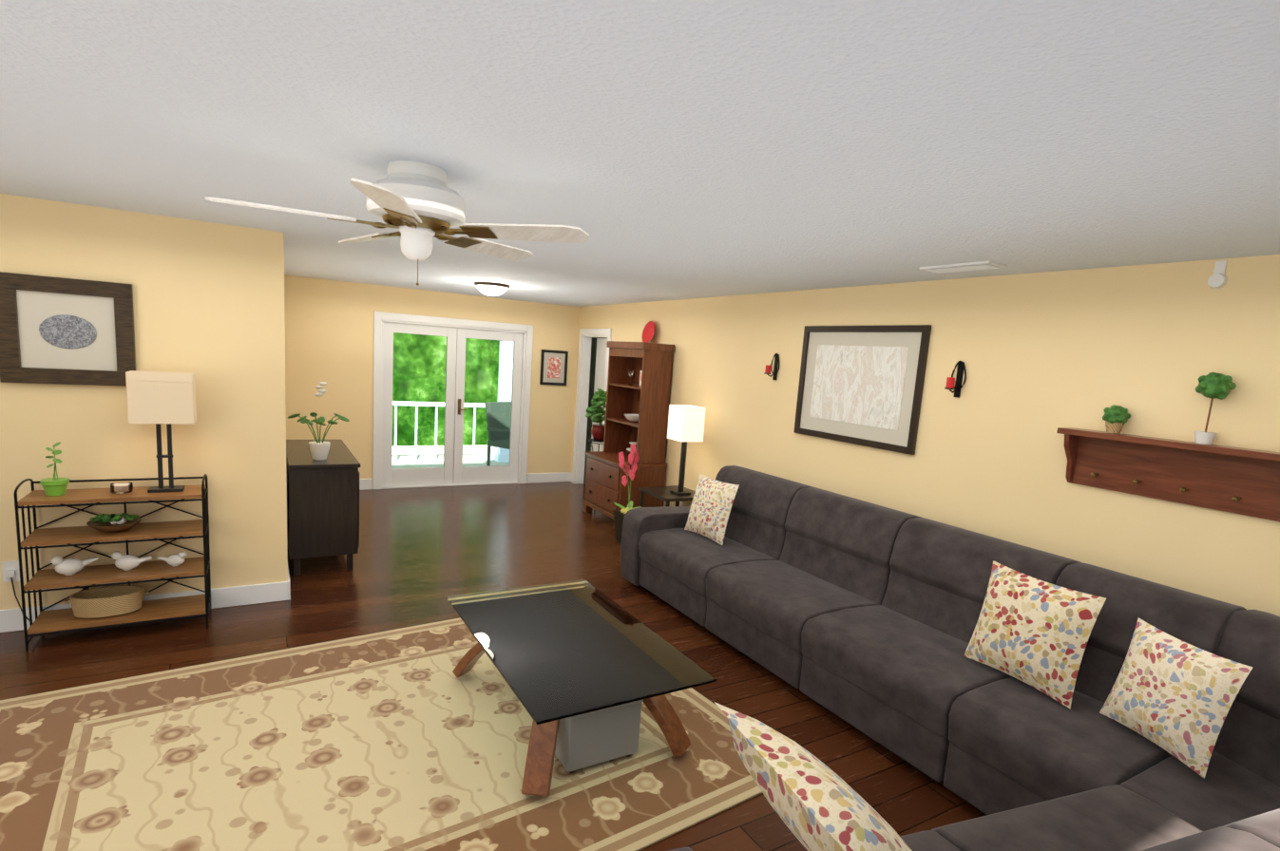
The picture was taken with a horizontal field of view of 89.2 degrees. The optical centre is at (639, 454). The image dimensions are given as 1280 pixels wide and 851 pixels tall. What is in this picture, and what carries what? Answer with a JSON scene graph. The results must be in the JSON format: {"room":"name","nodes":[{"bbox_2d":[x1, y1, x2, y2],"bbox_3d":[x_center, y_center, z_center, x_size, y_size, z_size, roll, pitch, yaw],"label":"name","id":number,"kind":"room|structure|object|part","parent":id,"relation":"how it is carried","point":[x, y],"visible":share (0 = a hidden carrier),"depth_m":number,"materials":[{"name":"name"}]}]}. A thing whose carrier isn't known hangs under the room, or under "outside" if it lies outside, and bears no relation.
{"room":"living room","nodes":[
{"label":"living room","id":0,"kind":"room"},
{"bbox_2d":[0,193,287,610],"bbox_3d":[-4.393,-0.175,3.155,4.685,2.440,0.120,-1,10,-30],"label":"wall","id":1,"kind":"structure","parent":0,"point":[208,302],"depth_m":3.93,"materials":[{"name":"paint"}]},
{"bbox_2d":[1,560,29,621],"bbox_3d":[-3.579,0.803,3.732,0.122,0.391,0.029,-1,10,-30],"label":"electrical outlet","id":2,"kind":"object","parent":1,"relation":"attached to","point":[10,571],"visible":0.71,"depth_m":3.70,"materials":[{"name":"white plastic"}]},
{"bbox_2d":[0,271,135,386],"bbox_3d":[-3.220,-0.691,3.654,0.590,0.590,0.035,-1,10,-30],"label":"framed picture","id":3,"kind":"object","parent":1,"relation":"attached to","point":[61,331],"visible":0.92,"depth_m":3.64,"materials":[{"name":"brown wood"}]},
{"bbox_2d":[0,577,290,632],"bbox_3d":[-4.424,0.970,3.292,4.671,0.135,0.046,-1,10,-30],"label":"baseboard","id":4,"kind":"structure","parent":1,"relation":"attached to","point":[10,620],"depth_m":4.26,"materials":[{"name":"white wood"}]},
{"bbox_2d":[125,370,196,424],"bbox_3d":[-2.785,-0.332,3.785,0.310,0.290,0.170,-1,10,-30],"label":"shade","id":5,"kind":"object","parent":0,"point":[152,397],"depth_m":3.72,"materials":[{"name":"beige fabric"}]},
{"bbox_2d":[147,403,185,493],"bbox_3d":[-2.806,-0.039,3.829,0.170,0.515,0.100,-1,10,-30],"label":"table lamp","id":6,"kind":"object","parent":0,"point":[172,488],"depth_m":3.83,"materials":[{"name":"black metal"}]},
{"bbox_2d":[284,274,579,481],"bbox_3d":[-2.522,-0.799,8.199,3.905,2.440,0.120,-1,10,-30],"label":"wall","id":7,"kind":"structure","parent":0,"point":[329,331],"depth_m":7.66,"materials":[{"name":"paint"}]},
{"bbox_2d":[359,478,372,490],"bbox_3d":[-3.694,0.370,7.650,1.000,0.135,0.016,-1,10,-30],"label":"baseboard","id":8,"kind":"structure","parent":7,"relation":"attached to","point":[364,484],"depth_m":7.86,"materials":[{"name":"white"}]},
{"bbox_2d":[382,322,523,486],"bbox_3d":[-2.364,-0.603,8.297,1.746,2.001,0.105,-1,10,-30],"label":"french door","id":9,"kind":"structure","parent":7,"relation":"in","point":[453,470],"depth_m":8.29,"materials":[{"name":"white"}]},
{"bbox_2d":[372,311,533,489],"bbox_3d":[-2.370,-0.650,8.305,1.970,2.135,0.140,-1,10,-30],"label":"door frame","id":10,"kind":"structure","parent":7,"relation":"attached to","point":[380,318],"depth_m":8.06,"materials":[{"name":"white wood"}]},
{"bbox_2d":[526,472,572,483],"bbox_3d":[-1.267,0.326,9.065,0.660,0.135,0.030,-1,10,-30],"label":"baseboard","id":11,"kind":"structure","parent":7,"relation":"attached to","point":[532,478],"depth_m":9.06,"materials":[{"name":"white"}]},
{"bbox_2d":[539,349,568,385],"bbox_3d":[-1.171,-1.181,8.835,0.380,0.470,0.025,-1,10,-30],"label":"framed picture","id":12,"kind":"object","parent":7,"relation":"attached to","point":[554,368],"visible":1,"depth_m":8.83},
{"bbox_2d":[0,481,986,850],"bbox_3d":[-2.466,1.163,3.534,8.590,0.050,8.740,-1,10,-30],"label":"floor","id":13,"kind":"structure","parent":0,"point":[422,554],"depth_m":4.19,"materials":[{"name":"brown wood"}]},
{"bbox_2d":[13,370,211,651],"bbox_3d":[-3.018,0.286,3.766,0.833,1.536,0.312,-1,10,-30],"label":"shelving unit","id":14,"kind":"object","parent":13,"relation":"on","point":[159,398],"visible":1,"depth_m":3.74,"materials":[{"name":"brown wood"}]},
{"bbox_2d":[39,441,70,496],"bbox_3d":[-3.244,0.077,3.592,0.118,0.297,0.120,-1,10,-30],"label":"plant pot","id":15,"kind":"object","parent":14,"relation":"on","point":[53,487],"depth_m":3.58,"materials":[{"name":"green plastic"}]},
{"bbox_3d":[-3.003,0.194,3.757,0.104,0.050,0.104,-1,10,-30],"label":"candle bowl glass","id":16,"kind":"part","parent":14,"relation":"part of","materials":[{"name":"glass"}]},
{"bbox_2d":[286,382,360,575],"bbox_3d":[-2.695,0.095,5.438,0.485,1.465,1.320,-1,10,-30],"label":"sideboard","id":17,"kind":"object","parent":13,"relation":"on","point":[322,478],"visible":0.98,"depth_m":4.94,"materials":[{"name":"brown wood"}]},
{"bbox_2d":[0,617,762,850],"bbox_3d":[-1.158,1.304,2.979,3.100,0.012,2.300,-2,10,-35],"label":"rug","id":18,"kind":"object","parent":13,"relation":"on","point":[404,739],"visible":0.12,"depth_m":2.77,"materials":[{"name":"fabric"}]},
{"bbox_2d":[446,579,716,796],"bbox_3d":[-0.379,1.095,3.246,0.840,0.425,1.360,-1,10,-30],"label":"coffee table","id":19,"kind":"object","parent":18,"relation":"on","point":[585,669],"visible":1,"depth_m":2.94,"materials":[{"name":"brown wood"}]},
{"bbox_3d":[-0.365,0.892,3.216,0.840,0.014,1.360,-1,10,-30],"label":"coffee table glass","id":20,"kind":"part","parent":19,"relation":"part of","materials":[{"name":"black glass"}]},
{"bbox_2d":[583,388,606,498],"bbox_3d":[-0.498,-0.106,7.982,0.386,1.405,0.369,-1,10,-30],"label":"plant stand","id":21,"kind":"object","parent":13,"relation":"on","point":[598,402],"visible":0.81,"depth_m":7.85,"materials":[{"name":"black"}]},
{"bbox_3d":[-0.505,-0.489,7.906,0.308,0.627,0.369,-1,10,-30],"label":"plant geranium pot","id":22,"kind":"part","parent":21,"relation":"part of","materials":[{"name":"red ceramic"}]},
{"bbox_2d":[613,443,641,543],"bbox_3d":[-0.112,0.369,6.357,0.219,1.003,0.362,-1,10,-30],"label":"planter","id":23,"kind":"object","parent":13,"relation":"on","point":[619,516],"visible":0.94,"depth_m":6.35,"materials":[{"name":"black"}]},
{"bbox_2d":[582,321,674,528],"bbox_3d":[-0.149,-0.371,7.168,0.589,2.222,0.880,-1,10,-30],"label":"hutch","id":24,"kind":"object","parent":13,"relation":"on","point":[638,391],"visible":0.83,"depth_m":6.99,"materials":[{"name":"brown wood"}]},
{"bbox_2d":[623,413,646,422],"bbox_3d":[-0.059,-0.404,7.239,0.250,0.075,0.250,-1,10,-30],"label":"bowl","id":25,"kind":"object","parent":24,"relation":"on","point":[630,418],"depth_m":7.16,"materials":[{"name":"white ceramic"}]},
{"bbox_3d":[0.089,-1.358,7.192,0.063,0.248,0.254,-1,10,-30],"label":"plate red","id":26,"kind":"part","parent":24,"relation":"part of","materials":[{"name":"red ceramic"}]},
{"bbox_2d":[638,404,705,507],"bbox_3d":[0.346,0.202,6.410,0.500,1.382,0.540,-1,10,-30],"label":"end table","id":27,"kind":"object","parent":13,"relation":"on","point":[685,424],"visible":0.69,"depth_m":6.22,"materials":[{"name":"white fabric"}]},
{"bbox_2d":[666,404,705,442],"bbox_3d":[0.444,-0.302,6.267,0.250,0.330,0.250,-1,10,-30],"label":"shade","id":28,"kind":"object","parent":27,"relation":"hanging from","point":[685,422],"depth_m":6.17,"materials":[{"name":"beige fabric"}]},
{"bbox_2d":[620,465,1279,850],"bbox_3d":[0.596,0.903,3.048,3.007,1.000,4.514,-1,10,-30],"label":"sectional sofa","id":29,"kind":"object","parent":13,"relation":"on","point":[860,616],"visible":0.96,"depth_m":2.92,"materials":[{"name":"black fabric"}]},
{"bbox_2d":[684,473,739,545],"bbox_3d":[0.533,0.406,4.901,0.150,0.460,0.460,15,1,-35],"label":"pillow","id":30,"kind":"object","parent":29,"relation":"on","point":[711,507],"visible":1,"depth_m":4.81,"materials":[{"name":"multicoloured fabric"}]},
{"bbox_2d":[715,703,912,850],"bbox_3d":[0.449,0.837,1.465,0.540,0.160,0.520,46,-8,-21],"label":"pillow","id":31,"kind":"object","parent":29,"relation":"on","point":[815,804],"visible":1,"depth_m":1.34,"materials":[{"name":"multicoloured fabric"}]},
{"bbox_2d":[963,560,1106,708],"bbox_3d":[1.723,0.775,2.873,0.150,0.480,0.500,15,2,-28],"label":"pillow","id":32,"kind":"object","parent":29,"relation":"on","point":[1033,632],"visible":1,"depth_m":2.79,"materials":[{"name":"multicoloured fabric"}]},
{"bbox_2d":[1099,618,1252,779],"bbox_3d":[1.970,0.886,2.416,0.130,0.420,0.420,17,6,-12],"label":"pillow","id":33,"kind":"object","parent":29,"relation":"on","point":[1173,697],"visible":1,"depth_m":2.35,"materials":[{"name":"multicoloured fabric"}]},
{"bbox_2d":[583,337,607,484],"bbox_3d":[0.145,-0.746,9.076,1.580,2.540,2.140,-1,10,-30],"label":"wall","id":34,"kind":"structure","parent":0,"point":[591,382],"depth_m":9.66,"materials":[{"name":"beige paint"}]},
{"bbox_2d":[0,0,1279,306],"bbox_3d":[-2.296,-1.294,3.167,8.590,0.050,8.740,-1,10,-30],"label":"ceiling","id":35,"kind":"structure","parent":0,"point":[659,150],"depth_m":1.81,"materials":[{"name":"white paint"}]},
{"bbox_2d":[204,160,589,286],"bbox_3d":[-0.875,-0.843,2.401,1.230,0.421,1.254,-1,10,-30],"label":"ceiling fan","id":36,"kind":"object","parent":35,"relation":"hanging from","point":[418,205],"visible":1,"depth_m":2.32,"materials":[{"name":"white"}]},
{"bbox_2d":[474,281,509,295],"bbox_3d":[-1.490,-1.655,6.516,0.350,0.115,0.350,-1,10,-30],"label":"flush ceiling light","id":37,"kind":"object","parent":35,"relation":"attached to","point":[491,289],"visible":1,"depth_m":6.41,"materials":[{"name":"white glass"}]},
{"bbox_2d":[918,260,1007,273],"bbox_3d":[1.801,-1.044,3.632,0.170,0.021,0.420,-1,10,-30],"label":"ceiling vent","id":38,"kind":"object","parent":35,"relation":"in","point":[966,267],"visible":1,"depth_m":3.58,"materials":[{"name":"white metal"}]},
{"bbox_2d":[571,254,1279,616],"bbox_3d":[1.302,-0.124,5.442,0.120,2.440,8.620,-1,10,-30],"label":"wall","id":39,"kind":"structure","parent":0,"point":[1044,355],"depth_m":3.72,"materials":[{"name":"paint"}]},
{"bbox_2d":[572,328,611,484],"bbox_3d":[-0.607,-0.587,8.663,0.140,2.145,0.910,-1,10,-30],"label":"door frame","id":40,"kind":"structure","parent":39,"relation":"attached to","point":[586,335],"depth_m":8.93,"materials":[{"name":"white wood"}]},
{"bbox_2d":[591,338,607,451],"bbox_3d":[-0.519,-0.538,8.714,0.159,2.025,0.686,-1,10,-30],"label":"door leaf","id":41,"kind":"structure","parent":39,"relation":"in","point":[601,358],"depth_m":8.72,"materials":[{"name":"white wood"}]},
{"bbox_2d":[764,353,779,380],"bbox_3d":[1.112,-0.749,5.505,0.115,0.229,0.103,-1,10,-30],"label":"candle sconce","id":42,"kind":"object","parent":39,"relation":"attached to","point":[768,370],"visible":1,"depth_m":5.52,"materials":[{"name":"black metal"}]},
{"bbox_2d":[793,324,931,455],"bbox_3d":[1.587,-0.513,4.789,0.030,0.860,1.130,-1,10,-30],"label":"framed picture","id":43,"kind":"object","parent":39,"relation":"attached to","point":[861,385],"visible":0.98,"depth_m":4.71,"materials":[{"name":"black"}]},
{"bbox_2d":[944,361,966,398],"bbox_3d":[1.965,-0.474,4.060,0.115,0.229,0.103,-1,10,-30],"label":"candle sconce","id":44,"kind":"object","parent":39,"relation":"attached to","point":[950,383],"visible":0.98,"depth_m":4.07,"materials":[{"name":"black metal"}]},
{"bbox_2d":[1056,372,1279,521],"bbox_3d":[2.566,-0.071,3.015,0.150,0.624,1.110,-1,10,-30],"label":"shelf","id":45,"kind":"object","parent":39,"relation":"attached to","point":[1202,471],"visible":1,"depth_m":3.08,"materials":[{"name":"brown wood"}]},
{"bbox_2d":[1207,260,1227,288],"bbox_3d":[2.652,-0.825,2.975,0.022,0.125,0.068,-1,10,-30],"label":"sensor","id":46,"kind":"object","parent":39,"relation":"attached to","point":[1218,279],"visible":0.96,"depth_m":2.97,"materials":[{"name":"white plastic"}]},
{"label":"outside","id":47,"kind":"structure","parent":0,"visible":0},
{"bbox_2d":[391,445,508,468],"bbox_3d":[-2.780,0.139,10.314,8.400,0.050,3.429,-1,10,-30],"label":"floor","id":48,"kind":"structure","parent":47,"point":[426,458],"depth_m":10.54,"materials":[{"name":"grey concrete"}]},
{"bbox_2d":[392,332,517,462],"bbox_3d":[-2.696,-1.176,10.131,8.300,2.610,0.300,-1,10,-30],"label":"porch railing","id":49,"kind":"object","parent":48,"relation":"on","point":[505,391],"depth_m":10.31,"materials":[{"name":"white wood"}]},
{"bbox_2d":[484,401,511,465],"bbox_3d":[-1.951,-0.269,9.841,0.617,1.008,0.590,9,10,30],"label":"patio chair","id":50,"kind":"object","parent":48,"relation":"on","point":[492,419],"depth_m":9.79,"materials":[{"name":"grey"}]},
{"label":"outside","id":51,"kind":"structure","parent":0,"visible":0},
{"bbox_2d":[392,325,499,445],"bbox_3d":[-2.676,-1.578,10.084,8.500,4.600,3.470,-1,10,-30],"label":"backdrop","id":52,"kind":"structure","parent":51,"point":[402,396],"depth_m":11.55,"materials":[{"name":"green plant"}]}
]}

